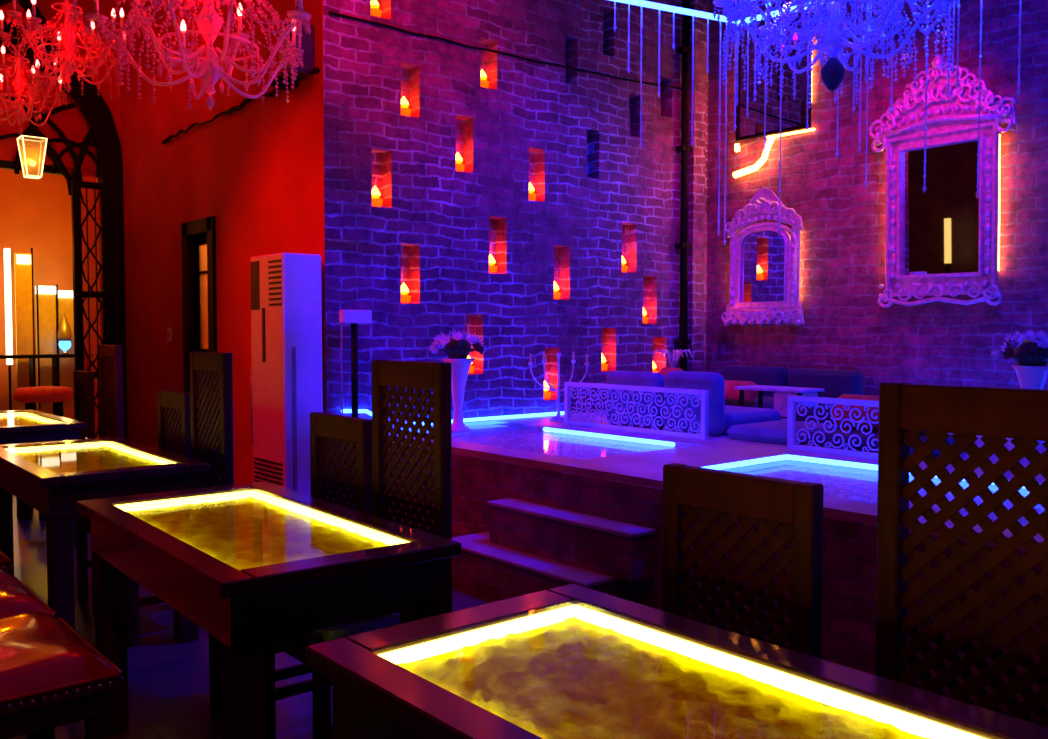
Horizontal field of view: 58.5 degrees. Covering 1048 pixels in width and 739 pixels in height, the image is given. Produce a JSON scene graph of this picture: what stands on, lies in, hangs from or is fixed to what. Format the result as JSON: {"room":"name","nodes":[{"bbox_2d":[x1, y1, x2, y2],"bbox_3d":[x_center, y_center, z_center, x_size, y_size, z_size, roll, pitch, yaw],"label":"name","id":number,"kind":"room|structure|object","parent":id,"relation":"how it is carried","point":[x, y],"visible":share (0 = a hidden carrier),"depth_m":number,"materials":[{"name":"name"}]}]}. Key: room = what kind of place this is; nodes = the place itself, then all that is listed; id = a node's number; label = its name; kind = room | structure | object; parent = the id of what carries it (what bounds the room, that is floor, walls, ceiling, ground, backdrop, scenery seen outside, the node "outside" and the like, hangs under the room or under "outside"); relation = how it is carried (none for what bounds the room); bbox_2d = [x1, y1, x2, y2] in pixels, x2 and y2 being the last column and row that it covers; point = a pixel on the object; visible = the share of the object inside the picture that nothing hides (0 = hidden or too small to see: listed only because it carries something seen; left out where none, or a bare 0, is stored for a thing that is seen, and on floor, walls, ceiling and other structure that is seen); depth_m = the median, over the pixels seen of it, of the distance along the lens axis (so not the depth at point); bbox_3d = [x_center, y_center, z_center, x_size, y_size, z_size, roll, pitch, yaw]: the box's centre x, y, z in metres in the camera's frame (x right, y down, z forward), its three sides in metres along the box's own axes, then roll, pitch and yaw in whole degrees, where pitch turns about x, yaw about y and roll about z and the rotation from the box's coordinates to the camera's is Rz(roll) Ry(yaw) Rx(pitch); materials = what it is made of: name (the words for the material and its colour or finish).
{"room":"entertainment venue","nodes":[
{"label":"entertainment venue","id":0,"kind":"room"},
{"bbox_2d":[0,169,97,419],"bbox_3d":[-5.905,-1.507,9.904,9.830,4.800,3.150,-2,3,-40],"label":"wall","id":1,"kind":"structure","parent":0,"point":[36,214],"depth_m":11.61,"materials":[{"name":"paint"}]},
{"bbox_2d":[14,248,34,387],"bbox_3d":[-5.984,-0.586,11.225,0.195,1.750,0.042,-2,3,-40],"label":"wall panel","id":2,"kind":"object","parent":1,"relation":"attached to","point":[23,262],"visible":0.76,"depth_m":11.21,"materials":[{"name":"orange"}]},
{"bbox_2d":[17,255,30,263],"bbox_3d":[-5.976,-1.314,11.181,0.150,0.110,0.010,-2,3,-40],"label":"light","id":3,"kind":"object","parent":2,"relation":"attached to","point":[21,259],"depth_m":11.18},
{"bbox_2d":[0,0,120,142],"bbox_3d":[-4.887,-1.453,8.572,9.980,4.800,0.200,-2,3,-40],"label":"wall","id":4,"kind":"structure","parent":0,"point":[105,6],"depth_m":9.01,"materials":[{"name":"paint"}]},
{"bbox_2d":[0,20,127,439],"bbox_3d":[-4.832,-1.113,8.580,2.416,4.120,0.220,-2,3,-40],"label":"arch frame","id":5,"kind":"object","parent":4,"relation":"attached to","point":[83,142],"visible":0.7,"depth_m":8.98,"materials":[{"name":"black metal"}]},
{"bbox_2d":[71,180,107,438],"bbox_3d":[-4.155,-0.438,8.979,0.290,2.700,0.060,-2,3,-40],"label":"lattice column","id":6,"kind":"structure","parent":4,"relation":"in","point":[88,207],"depth_m":8.97,"materials":[{"name":"black metal"}]},
{"bbox_2d":[81,188,102,437],"bbox_3d":[-4.144,-0.449,8.988,0.197,2.560,0.016,-2,3,-40],"label":"grille","id":7,"kind":"object","parent":6,"relation":"attached to","point":[91,198],"depth_m":8.98,"materials":[{"name":"black metal"}]},
{"bbox_2d":[119,0,326,484],"bbox_3d":[-2.567,-1.416,7.679,0.150,4.800,4.150,-2,3,-40],"label":"wall","id":8,"kind":"structure","parent":0,"point":[258,168],"depth_m":7.36,"materials":[{"name":"paint"}]},
{"bbox_2d":[167,328,171,340],"bbox_3d":[-3.135,-0.309,8.273,0.018,0.120,0.100,-2,3,-40],"label":"wall switch","id":9,"kind":"object","parent":8,"relation":"attached to","point":[169,330],"visible":1,"depth_m":8.26,"materials":[{"name":"white plastic"}]},
{"bbox_2d":[181,216,218,483],"bbox_3d":[-2.636,-0.123,7.752,0.130,2.210,0.670,-2,3,-40],"label":"door","id":10,"kind":"structure","parent":8,"relation":"in","point":[199,288],"depth_m":7.86,"materials":[{"name":"black wood"}]},
{"bbox_2d":[162,67,319,143],"bbox_3d":[-2.246,-1.964,7.109,0.040,0.076,2.862,-2,3,-40],"label":"cable","id":11,"kind":"object","parent":8,"relation":"attached to","point":[316,70],"visible":0.8,"depth_m":7.04,"materials":[{"name":"black metal"}]},
{"bbox_2d":[270,22,314,90],"bbox_3d":[-1.542,-2.046,6.156,0.200,0.375,0.380,-2,3,-40],"label":"wall speaker","id":12,"kind":"object","parent":8,"relation":"attached to","point":[308,41],"visible":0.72,"depth_m":6.05,"materials":[{"name":"plastic"}]},
{"bbox_2d":[10,495,497,738],"bbox_3d":[-2.034,1.139,5.424,10.180,0.120,15.250,-2,3,-40],"label":"floor","id":13,"kind":"structure","parent":0,"point":[169,697],"depth_m":3.58,"materials":[{"name":"tile"}]},
{"bbox_2d":[0,550,12,571],"bbox_3d":[-2.360,0.916,3.696,0.515,0.466,0.564,-2,3,-40],"label":"leather bench","id":14,"kind":"object","parent":13,"relation":"on","point":[5,564],"visible":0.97,"depth_m":3.64,"materials":[{"name":"red leather"}]},
{"bbox_2d":[0,554,8,570],"bbox_3d":[-2.370,0.732,3.689,0.500,0.096,0.550,-2,3,-40],"label":"seat cushion","id":15,"kind":"object","parent":14,"relation":"on","point":[4,559],"depth_m":3.63,"materials":[{"name":"red leather"}]},
{"bbox_2d":[0,570,55,738],"bbox_3d":[-1.865,0.943,3.036,0.515,0.466,0.614,-2,3,-40],"label":"leather bench","id":16,"kind":"object","parent":13,"relation":"on","point":[16,597],"visible":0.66,"depth_m":2.96,"materials":[{"name":"red leather"}]},
{"bbox_2d":[0,570,50,617],"bbox_3d":[-1.875,0.759,3.029,0.500,0.096,0.600,-2,3,-40],"label":"seat cushion","id":17,"kind":"object","parent":16,"relation":"on","point":[15,597],"depth_m":2.97,"materials":[{"name":"red leather"}]},
{"bbox_2d":[0,409,86,546],"bbox_3d":[-3.288,0.683,5.914,0.640,0.750,1.270,-2,3,-41],"label":"table","id":18,"kind":"object","parent":13,"relation":"on","point":[16,426],"visible":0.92,"depth_m":5.61,"materials":[{"name":"brown wood"}]},
{"bbox_2d":[0,611,122,738],"bbox_3d":[-1.435,0.965,2.522,0.515,0.466,0.614,-2,3,-40],"label":"leather bench","id":19,"kind":"object","parent":13,"relation":"on","point":[51,676],"visible":1,"depth_m":2.40,"materials":[{"name":"red leather"}]},
{"bbox_2d":[32,370,94,512],"bbox_3d":[-3.461,0.517,6.911,0.452,1.000,0.385,-2,3,-40],"label":"lattice chair","id":20,"kind":"object","parent":13,"relation":"on","point":[84,406],"visible":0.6,"depth_m":6.98,"materials":[{"name":"brown wood"}]},
{"bbox_2d":[39,344,123,520],"bbox_3d":[-3.031,0.436,6.394,0.452,1.205,0.400,-2,3,-40],"label":"lattice chair","id":21,"kind":"object","parent":13,"relation":"on","point":[110,389],"visible":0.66,"depth_m":6.48,"materials":[{"name":"brown wood"}]},
{"bbox_2d":[0,437,208,642],"bbox_3d":[-1.962,0.753,4.208,0.640,0.750,1.270,-2,3,-39],"label":"table","id":22,"kind":"object","parent":13,"relation":"on","point":[50,477],"visible":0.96,"depth_m":3.83,"materials":[{"name":"brown wood"}]},
{"bbox_2d":[76,390,190,613],"bbox_3d":[-1.887,0.615,4.527,0.452,1.000,0.385,-2,3,-40],"label":"lattice chair","id":23,"kind":"object","parent":13,"relation":"on","point":[168,401],"visible":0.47,"depth_m":4.50,"materials":[{"name":"brown wood"}]},
{"bbox_2d":[126,351,233,647],"bbox_3d":[-1.571,0.529,4.115,0.452,1.205,0.400,-2,3,-40],"label":"lattice chair","id":24,"kind":"object","parent":13,"relation":"on","point":[202,411],"visible":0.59,"depth_m":4.17,"materials":[{"name":"brown wood"}]},
{"bbox_2d":[76,482,460,738],"bbox_3d":[-0.807,0.813,2.751,0.640,0.750,1.270,-2,3,-38],"label":"table","id":25,"kind":"object","parent":13,"relation":"on","point":[251,565],"visible":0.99,"depth_m":2.43,"materials":[{"name":"brown wood"}]},
{"bbox_2d":[250,252,322,495],"bbox_3d":[-1.557,0.154,6.119,0.286,1.790,0.496,-2,3,-40],"label":"air conditioner","id":26,"kind":"object","parent":13,"relation":"on","point":[286,371],"visible":0.8,"depth_m":5.95,"materials":[{"name":"white plastic"}]},
{"bbox_2d":[254,457,282,484],"bbox_3d":[-1.657,0.670,6.059,0.005,0.165,0.420,-2,3,-40],"label":"grille","id":27,"kind":"object","parent":26,"relation":"attached to","point":[266,469],"depth_m":6.05,"materials":[{"name":"plastic"}]},
{"bbox_2d":[209,412,372,715],"bbox_3d":[-0.808,0.669,3.208,0.452,1.000,0.385,-2,3,-40],"label":"lattice chair","id":28,"kind":"object","parent":13,"relation":"on","point":[324,427],"visible":0.4,"depth_m":3.26,"materials":[{"name":"brown wood"}]},
{"bbox_2d":[339,310,371,505],"bbox_3d":[-1.085,0.336,6.023,0.225,1.435,0.220,-2,3,-40],"label":"stand","id":29,"kind":"object","parent":13,"relation":"on","point":[354,317],"visible":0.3,"depth_m":5.99,"materials":[{"name":"white plastic"}]},
{"bbox_2d":[265,360,451,738],"bbox_3d":[-0.519,0.581,2.859,0.452,1.205,0.400,-2,3,-40],"label":"lattice chair","id":30,"kind":"object","parent":13,"relation":"on","point":[427,376],"visible":0.56,"depth_m":2.89,"materials":[{"name":"brown wood"}]},
{"bbox_2d":[293,612,399,644],"bbox_3d":[-0.537,0.749,2.851,0.395,0.050,0.376,-2,3,-40],"label":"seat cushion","id":31,"kind":"object","parent":30,"relation":"on","point":[362,626],"depth_m":2.67,"materials":[{"name":"leather"}]},
{"bbox_2d":[452,531,634,601],"bbox_3d":[0.031,1.007,4.564,0.320,0.213,1.110,-2,3,-40],"label":"brick step","id":32,"kind":"structure","parent":13,"relation":"on","point":[498,572],"depth_m":4.46,"materials":[{"name":"stone"}]},
{"bbox_2d":[487,498,655,581],"bbox_3d":[0.198,0.797,4.480,0.160,0.212,1.020,-2,3,-40],"label":"brick step","id":33,"kind":"structure","parent":32,"relation":"on","point":[618,549],"depth_m":4.34,"materials":[{"name":"stone"}]},
{"bbox_2d":[305,584,1047,738],"bbox_3d":[0.269,0.870,1.370,0.640,0.750,1.270,-2,3,-40],"label":"table","id":34,"kind":"object","parent":13,"relation":"on","point":[570,661],"visible":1,"depth_m":1.54,"materials":[{"name":"brown wood"}]},
{"bbox_2d":[389,411,1046,550],"bbox_3d":[2.728,0.797,4.473,3.680,0.640,7.700,-2,3,-40],"label":"platform","id":35,"kind":"object","parent":13,"relation":"on","point":[640,468],"visible":0.1,"depth_m":4.89,"materials":[{"name":"stone"}]},
{"bbox_2d":[341,409,563,424],"bbox_3d":[-0.433,0.308,6.781,1.981,0.148,0.041,-2,3,-40],"label":"led strip","id":36,"kind":"object","parent":35,"relation":"on","point":[344,410],"visible":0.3,"depth_m":6.95,"materials":[{"name":"white plastic"}]},
{"bbox_2d":[418,425,674,458],"bbox_3d":[0.019,0.441,5.888,0.960,0.095,1.990,-2,3,-40],"label":"floor panel","id":37,"kind":"object","parent":35,"relation":"on","point":[550,443],"depth_m":5.79,"materials":[{"name":"glass"}]},
{"bbox_2d":[429,330,486,432],"bbox_3d":[-0.423,0.070,6.174,0.360,0.673,0.379,-2,3,-40],"label":"flower vase","id":38,"kind":"object","parent":37,"relation":"on","point":[457,346],"visible":1,"depth_m":6.11,"materials":[{"name":"white ceramic"}]},
{"bbox_2d":[528,351,588,420],"bbox_3d":[0.255,0.122,6.902,0.451,0.510,0.135,0,2,5],"label":"candelabrum","id":39,"kind":"object","parent":35,"relation":"on","point":[558,417],"visible":0.94,"depth_m":6.89,"materials":[{"name":"metal"}]},
{"bbox_2d":[564,382,708,439],"bbox_3d":[0.706,0.257,6.182,0.040,0.300,1.270,-2,3,-40],"label":"screen","id":40,"kind":"object","parent":35,"relation":"on","point":[703,395],"visible":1,"depth_m":6.13,"materials":[{"name":"white metal"}]},
{"bbox_2d":[659,367,682,376],"bbox_3d":[1.212,0.165,7.693,0.120,0.360,0.260,-2,3,-40],"label":"cushion","id":41,"kind":"object","parent":35,"relation":"on","point":[665,370],"visible":0.21,"depth_m":7.67,"materials":[{"name":"fabric"}]},
{"bbox_2d":[652,349,692,367],"bbox_3d":[1.263,0.079,7.986,0.265,0.507,0.324,-1,2,-20],"label":"ornament","id":42,"kind":"object","parent":35,"relation":"on","point":[676,354],"visible":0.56,"depth_m":7.96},
{"bbox_2d":[607,370,780,435],"bbox_3d":[1.148,0.198,6.400,0.720,0.400,1.000,-2,3,-40],"label":"sofa","id":43,"kind":"object","parent":35,"relation":"on","point":[722,417],"visible":0.73,"depth_m":6.07,"materials":[{"name":"blue fabric"}]},
{"bbox_2d":[350,443,1047,722],"bbox_3d":[1.312,0.863,3.289,0.015,0.605,7.700,-2,3,-40],"label":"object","id":44,"kind":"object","parent":35,"relation":"attached to","point":[849,547],"depth_m":3.81,"materials":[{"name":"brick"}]},
{"bbox_2d":[702,455,786,469],"bbox_3d":[1.082,0.459,4.587,0.680,0.026,0.026,-2,3,-41],"label":"led strip","id":45,"kind":"object","parent":35,"relation":"on","point":[780,457],"visible":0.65,"depth_m":4.58,"materials":[{"name":"white plastic"}]},
{"bbox_2d":[735,385,823,416],"bbox_3d":[1.766,0.259,6.490,0.280,0.270,0.540,-2,3,-40],"label":"side table","id":46,"kind":"object","parent":35,"relation":"on","point":[781,393],"visible":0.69,"depth_m":6.35,"materials":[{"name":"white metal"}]},
{"bbox_2d":[727,406,839,444],"bbox_3d":[1.683,0.338,5.797,0.800,0.170,0.500,-2,3,-40],"label":"sofa","id":47,"kind":"object","parent":35,"relation":"on","point":[775,432],"visible":0.38,"depth_m":5.65,"materials":[{"name":"blue fabric"}]},
{"bbox_2d":[721,365,864,417],"bbox_3d":[1.974,0.170,7.562,0.720,0.360,1.320,-2,3,-40],"label":"sofa","id":48,"kind":"object","parent":35,"relation":"on","point":[835,383],"visible":0.37,"depth_m":7.49,"materials":[{"name":"blue fabric"}]},
{"bbox_2d":[725,380,757,400],"bbox_3d":[1.641,0.160,7.321,0.150,0.148,0.452,-2,3,-40],"label":"bolster","id":49,"kind":"object","parent":48,"relation":"on","point":[731,392],"visible":0.43,"depth_m":7.22,"materials":[{"name":"red fabric"}]},
{"bbox_2d":[787,395,878,458],"bbox_3d":[1.682,0.305,5.018,0.040,0.300,0.610,-2,3,-40],"label":"screen","id":50,"kind":"object","parent":35,"relation":"on","point":[792,400],"visible":0.87,"depth_m":5.04,"materials":[{"name":"white metal"}]},
{"bbox_2d":[804,428,954,455],"bbox_3d":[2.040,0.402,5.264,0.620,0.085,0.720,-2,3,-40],"label":"sofa","id":51,"kind":"object","parent":35,"relation":"on","point":[828,436],"visible":0.25,"depth_m":5.16,"materials":[{"name":"blue fabric"}]},
{"bbox_2d":[832,394,926,434],"bbox_3d":[2.059,0.253,5.313,0.200,0.197,0.672,-2,3,-40],"label":"bolster","id":52,"kind":"object","parent":51,"relation":"on","point":[875,427],"visible":0.3,"depth_m":5.37,"materials":[{"name":"red fabric"}]},
{"bbox_2d":[744,454,1044,526],"bbox_3d":[1.996,0.537,3.529,0.960,0.095,2.810,-2,3,-40],"label":"floor panel","id":53,"kind":"object","parent":35,"relation":"on","point":[838,483],"depth_m":4.36,"materials":[{"name":"blue glass"}]},
{"bbox_2d":[991,329,1047,445],"bbox_3d":[2.921,0.101,5.437,0.377,0.673,0.392,1,2,14],"label":"flower vase","id":54,"kind":"object","parent":35,"relation":"on","point":[1029,350],"visible":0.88,"depth_m":5.37,"materials":[{"name":"white ceramic"}]},
{"bbox_2d":[662,463,823,658],"bbox_3d":[0.294,0.724,1.862,0.452,1.000,0.385,-2,3,-40],"label":"lattice chair","id":55,"kind":"object","parent":13,"relation":"on","point":[799,504],"visible":0.59,"depth_m":1.95,"materials":[{"name":"brown wood"}]},
{"bbox_2d":[875,382,1047,727],"bbox_3d":[0.640,0.637,1.476,0.452,1.205,0.400,-2,3,-40],"label":"lattice chair","id":56,"kind":"object","parent":13,"relation":"on","point":[996,414],"visible":0.83,"depth_m":1.62,"materials":[{"name":"brown wood"}]},
{"bbox_2d":[323,0,708,503],"bbox_3d":[0.116,-1.403,7.369,3.855,4.800,0.230,-2,3,-40],"label":"wall","id":57,"kind":"structure","parent":0,"point":[602,198],"depth_m":7.02,"materials":[{"name":"brick"}]},
{"bbox_2d":[371,0,381,16],"bbox_3d":[-1.012,-2.438,6.312,0.118,0.150,0.115,-2,3,-40],"label":"votive candle","id":58,"kind":"object","parent":57,"relation":"in","point":[375,11],"visible":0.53,"depth_m":6.28,"materials":[{"name":"orange wax"}]},
{"bbox_2d":[372,186,383,206],"bbox_3d":[-1.012,-1.175,6.364,0.118,0.150,0.115,-2,3,-40],"label":"votive candle","id":59,"kind":"object","parent":57,"relation":"in","point":[376,202],"visible":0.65,"depth_m":6.33,"materials":[{"name":"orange wax"}]},
{"bbox_2d":[401,282,410,302],"bbox_3d":[-0.840,-0.534,6.535,0.118,0.150,0.115,-2,3,-40],"label":"votive candle","id":60,"kind":"object","parent":57,"relation":"in","point":[405,298],"visible":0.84,"depth_m":6.51,"materials":[{"name":"orange wax"}]},
{"bbox_2d":[401,96,410,115],"bbox_3d":[-0.834,-1.821,6.487,0.118,0.150,0.115,-2,3,-40],"label":"votive candle","id":61,"kind":"object","parent":57,"relation":"in","point":[405,110],"visible":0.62,"depth_m":6.46,"materials":[{"name":"orange wax"}]},
{"bbox_2d":[456,152,464,171],"bbox_3d":[-0.481,-1.504,6.796,0.118,0.150,0.115,-2,3,-40],"label":"votive candle","id":62,"kind":"object","parent":57,"relation":"in","point":[459,167],"visible":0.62,"depth_m":6.76,"materials":[{"name":"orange wax"}]},
{"bbox_2d":[481,70,488,87],"bbox_3d":[-0.309,-2.144,6.913,0.118,0.150,0.115,-2,3,-40],"label":"votive candle","id":63,"kind":"object","parent":57,"relation":"in","point":[484,83],"visible":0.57,"depth_m":6.88,"materials":[{"name":"orange wax"}]},
{"bbox_2d":[489,254,496,272],"bbox_3d":[-0.251,-0.793,7.018,0.118,0.150,0.115,-2,3,-40],"label":"votive candle","id":64,"kind":"object","parent":57,"relation":"in","point":[492,269],"visible":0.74,"depth_m":6.99,"materials":[{"name":"orange wax"}]},
{"bbox_2d":[328,11,680,89],"bbox_3d":[0.088,-2.379,7.140,3.500,0.101,0.016,-2,3,-40],"label":"wire","id":65,"kind":"object","parent":57,"relation":"attached to","point":[329,12],"visible":0.99,"depth_m":6.85,"materials":[{"name":"black metal"}]},
{"bbox_2d":[529,183,536,200],"bbox_3d":[0.046,-1.375,7.242,0.118,0.150,0.115,-2,3,-40],"label":"votive candle","id":66,"kind":"object","parent":57,"relation":"in","point":[532,196],"visible":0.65,"depth_m":7.21,"materials":[{"name":"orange wax"}]},
{"bbox_2d":[544,381,550,398],"bbox_3d":[0.164,0.161,7.404,0.118,0.150,0.115,-2,3,-40],"label":"votive candle","id":67,"kind":"object","parent":57,"relation":"in","point":[547,395],"visible":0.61,"depth_m":7.37,"materials":[{"name":"orange wax"}]},
{"bbox_2d":[554,281,560,298],"bbox_3d":[0.243,-0.629,7.438,0.118,0.150,0.115,-2,3,-40],"label":"votive candle","id":68,"kind":"object","parent":57,"relation":"in","point":[557,294],"visible":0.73,"depth_m":7.41,"materials":[{"name":"orange wax"}]},
{"bbox_2d":[602,354,607,369],"bbox_3d":[0.648,-0.062,7.801,0.118,0.150,0.115,-2,3,-40],"label":"votive candle","id":69,"kind":"object","parent":57,"relation":"in","point":[604,366],"visible":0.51,"depth_m":7.77,"materials":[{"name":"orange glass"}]},
{"bbox_2d":[622,256,627,271],"bbox_3d":[0.827,-0.894,7.917,0.118,0.150,0.115,-2,3,-40],"label":"votive candle","id":70,"kind":"object","parent":57,"relation":"in","point":[624,268],"visible":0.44,"depth_m":7.89,"materials":[{"name":"orange wax"}]},
{"bbox_2d":[610,0,727,245],"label":"light","id":71,"kind":"object","parent":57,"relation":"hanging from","point":[669,8],"depth_m":5.00,"materials":[{"name":"silver metal"}]},
{"bbox_2d":[674,0,691,370],"bbox_3d":[1.405,-1.759,8.226,0.120,4.160,0.090,-2,3,-40],"label":"drain pipe","id":72,"kind":"object","parent":57,"relation":"attached to","point":[685,50],"visible":0.8,"depth_m":8.20,"materials":[{"name":"black metal"}]},
{"bbox_2d":[687,0,705,371],"bbox_3d":[1.536,-1.764,8.349,0.160,4.160,0.070,-2,3,-40],"label":"trim","id":73,"kind":"structure","parent":57,"relation":"attached to","point":[696,203],"depth_m":8.32,"materials":[{"name":"brick"}]},
{"bbox_2d":[706,0,1047,395],"bbox_3d":[4.100,-1.336,5.731,0.150,4.800,8.000,-2,3,-40],"label":"wall","id":74,"kind":"structure","parent":0,"point":[843,237],"depth_m":7.28,"materials":[{"name":"brick"}]},
{"bbox_2d":[733,135,774,177],"bbox_3d":[1.973,-1.827,8.035,0.061,0.311,0.416,-2,3,-40],"label":"led strip","id":75,"kind":"object","parent":74,"relation":"attached to","point":[769,143],"visible":0.93,"depth_m":7.98,"materials":[{"name":"white plastic"}]},
{"bbox_2d":[721,187,804,325],"bbox_3d":[2.046,-0.957,7.968,0.131,1.180,0.810,-2,3,-40],"label":"ornate mirror","id":76,"kind":"object","parent":74,"relation":"attached to","point":[764,275],"visible":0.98,"depth_m":7.94,"materials":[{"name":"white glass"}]},
{"bbox_2d":[741,230,783,301],"bbox_3d":[2.039,-0.882,7.964,0.004,0.630,0.465,-2,3,-40],"label":"mirror glass","id":77,"kind":"object","parent":76,"relation":"on","point":[762,251],"depth_m":7.97,"materials":[{"name":"mirror"}]},
{"bbox_2d":[734,9,814,151],"bbox_3d":[2.099,-2.433,7.880,0.095,1.084,0.772,-2,3,-40],"label":"window","id":78,"kind":"structure","parent":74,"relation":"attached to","point":[793,112],"depth_m":7.86,"materials":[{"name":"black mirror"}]},
{"bbox_2d":[766,128,814,138],"bbox_3d":[2.221,-1.969,7.811,0.017,0.025,0.460,-2,3,-40],"label":"light","id":79,"kind":"object","parent":78,"relation":"attached to","point":[801,131],"depth_m":7.78,"materials":[{"name":"white plastic"}]},
{"bbox_2d":[778,95,781,234],"label":"strand","id":80,"kind":"object","parent":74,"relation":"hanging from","point":[779,230],"depth_m":5.02,"materials":[{"name":"clear glass"}]},
{"bbox_2d":[852,0,868,187],"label":"light","id":81,"kind":"object","parent":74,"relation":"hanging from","point":[866,77],"depth_m":4.22,"materials":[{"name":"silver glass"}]},
{"bbox_2d":[869,54,1017,307],"bbox_3d":[3.001,-1.355,6.744,0.204,1.801,1.083,-2,3,-40],"label":"ornate mirror","id":82,"kind":"object","parent":74,"relation":"attached to","point":[943,240],"visible":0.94,"depth_m":6.72,"materials":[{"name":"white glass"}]},
{"bbox_2d":[902,140,978,274],"bbox_3d":[3.011,-1.148,6.764,0.005,0.940,0.590,-4,4,-40],"label":"mirror glass","id":83,"kind":"object","parent":82,"relation":"attached to","point":[940,226],"depth_m":6.76,"materials":[{"name":"mirror"}]},
{"bbox_2d":[998,134,1000,270],"bbox_3d":[3.302,-1.159,6.516,0.020,0.940,0.017,-4,4,-40],"label":"light","id":84,"kind":"object","parent":82,"relation":"attached to","point":[999,134],"depth_m":6.51,"materials":[{"name":"plastic"}]},
{"bbox_2d":[946,0,960,98],"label":"light","id":85,"kind":"object","parent":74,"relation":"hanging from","point":[957,83],"depth_m":4.30,"materials":[{"name":"clear glass"}]},
{"bbox_2d":[1016,0,1021,95],"label":"strand","id":86,"kind":"object","parent":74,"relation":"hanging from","point":[1018,91],"depth_m":4.24,"materials":[{"name":"clear glass"}]},
{"bbox_3d":[-2.034,-3.777,5.222,10.180,0.120,15.250,-2,3,-40],"label":"ceiling","id":87,"kind":"structure","parent":0,"visible":0},
{"bbox_2d":[0,0,49,32],"bbox_3d":[-4.781,-3.317,8.284,1.070,1.050,0.140,-2,3,-40],"label":"brace","id":88,"kind":"object","parent":87,"relation":"attached to","point":[24,4],"visible":0.6,"depth_m":8.49,"materials":[{"name":"black metal"}]},
{"bbox_2d":[17,0,47,178],"bbox_3d":[-4.399,-2.771,8.340,0.210,2.106,0.210,-2,3,-40],"label":"hanging lantern","id":89,"kind":"object","parent":87,"relation":"hanging from","point":[32,143],"visible":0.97,"depth_m":8.33,"materials":[{"name":"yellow glass"}]},
{"bbox_2d":[0,0,66,135],"bbox_3d":[-4.207,-2.886,7.778,0.674,1.870,0.674,0,2,5],"label":"chandelier","id":90,"kind":"object","parent":87,"relation":"hanging from","point":[20,113],"visible":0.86,"depth_m":7.79,"materials":[{"name":"clear glass"}]},
{"bbox_2d":[0,0,130,99],"bbox_3d":[-3.404,-2.926,6.984,0.938,1.725,0.926,-2,3,-40],"label":"chandelier","id":91,"kind":"object","parent":87,"relation":"hanging from","point":[68,66],"visible":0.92,"depth_m":6.90,"materials":[{"name":"clear glass"}]},
{"bbox_2d":[85,0,311,110],"bbox_3d":[-1.504,-2.465,4.429,1.050,2.438,1.029,0,2,8],"label":"chandelier","id":92,"kind":"object","parent":87,"relation":"hanging from","point":[209,23],"visible":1,"depth_m":4.45,"materials":[{"name":"clear glass"}]},
{"bbox_2d":[732,20,741,130],"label":"light","id":93,"kind":"object","parent":87,"relation":"hanging from","point":[736,101],"depth_m":4.54,"materials":[{"name":"clear glass"}]},
{"bbox_2d":[713,0,957,108],"bbox_3d":[1.446,-2.495,4.334,1.082,2.369,1.038,-2,3,-40],"label":"chandelier","id":94,"kind":"object","parent":87,"relation":"hanging from","point":[831,43],"visible":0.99,"depth_m":4.35,"materials":[{"name":"clear glass"}]},
{"bbox_2d":[923,30,928,193],"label":"light","id":95,"kind":"object","parent":87,"relation":"hanging from","point":[924,187],"depth_m":4.52,"materials":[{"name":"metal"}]},
{"bbox_2d":[975,0,982,198],"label":"light","id":96,"kind":"object","parent":87,"relation":"hanging from","point":[977,194],"depth_m":4.36,"materials":[{"name":"glass"}]},
{"bbox_3d":[-6.766,0.917,9.216,7.400,0.012,2.950,-2,3,-40],"label":"floor","id":97,"kind":"structure","parent":0,"visible":0},
{"bbox_2d":[4,248,12,409],"bbox_3d":[-6.139,-0.298,11.160,0.160,2.280,0.160,-2,3,-40],"label":"floor lamp","id":98,"kind":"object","parent":97,"relation":"on","point":[7,261],"depth_m":11.12,"materials":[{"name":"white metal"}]},
{"bbox_2d":[0,354,73,414],"bbox_3d":[-5.794,0.333,11.149,1.200,1.020,0.240,-2,3,-40],"label":"console table","id":99,"kind":"object","parent":97,"relation":"on","point":[55,372],"visible":0.25,"depth_m":11.13,"materials":[{"name":"black metal"}]},
{"bbox_2d":[58,314,71,353],"bbox_3d":[-5.568,-0.435,11.346,0.160,0.500,0.156,-2,3,-40],"label":"lamp","id":100,"kind":"object","parent":99,"relation":"on","point":[64,332],"visible":0.92,"depth_m":11.30,"materials":[{"name":"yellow glass"}]},
{"bbox_2d":[13,386,73,416],"bbox_3d":[-5.340,0.528,10.427,0.600,0.691,0.600,-2,3,-40],"label":"round stool","id":101,"kind":"object","parent":97,"relation":"on","point":[58,395],"visible":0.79,"depth_m":10.22,"materials":[{"name":"red fabric"}]},
{"bbox_2d":[13,386,73,402],"bbox_3d":[-5.340,0.268,10.417,0.600,0.170,0.600,-2,3,-40],"label":"cushion","id":102,"kind":"object","parent":101,"relation":"on","point":[39,394],"depth_m":10.19,"materials":[{"name":"red fabric"}]},
{"bbox_2d":[35,284,74,408],"bbox_3d":[-5.759,-0.283,11.538,0.455,1.520,0.150,-2,3,-40],"label":"wall panel","id":103,"kind":"object","parent":97,"relation":"on","point":[51,303],"visible":0.81,"depth_m":11.46,"materials":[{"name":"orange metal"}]},
{"bbox_2d":[35,286,55,293],"bbox_3d":[-5.846,-0.970,11.437,0.200,0.100,0.150,-2,3,-40],"label":"light","id":104,"kind":"object","parent":103,"relation":"on","point":[38,289],"depth_m":11.37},
{"bbox_2d":[58,290,72,297],"bbox_3d":[-5.669,-0.931,11.587,0.220,0.090,0.150,-2,3,-40],"label":"light","id":105,"kind":"object","parent":103,"relation":"attached to","point":[61,293],"depth_m":11.51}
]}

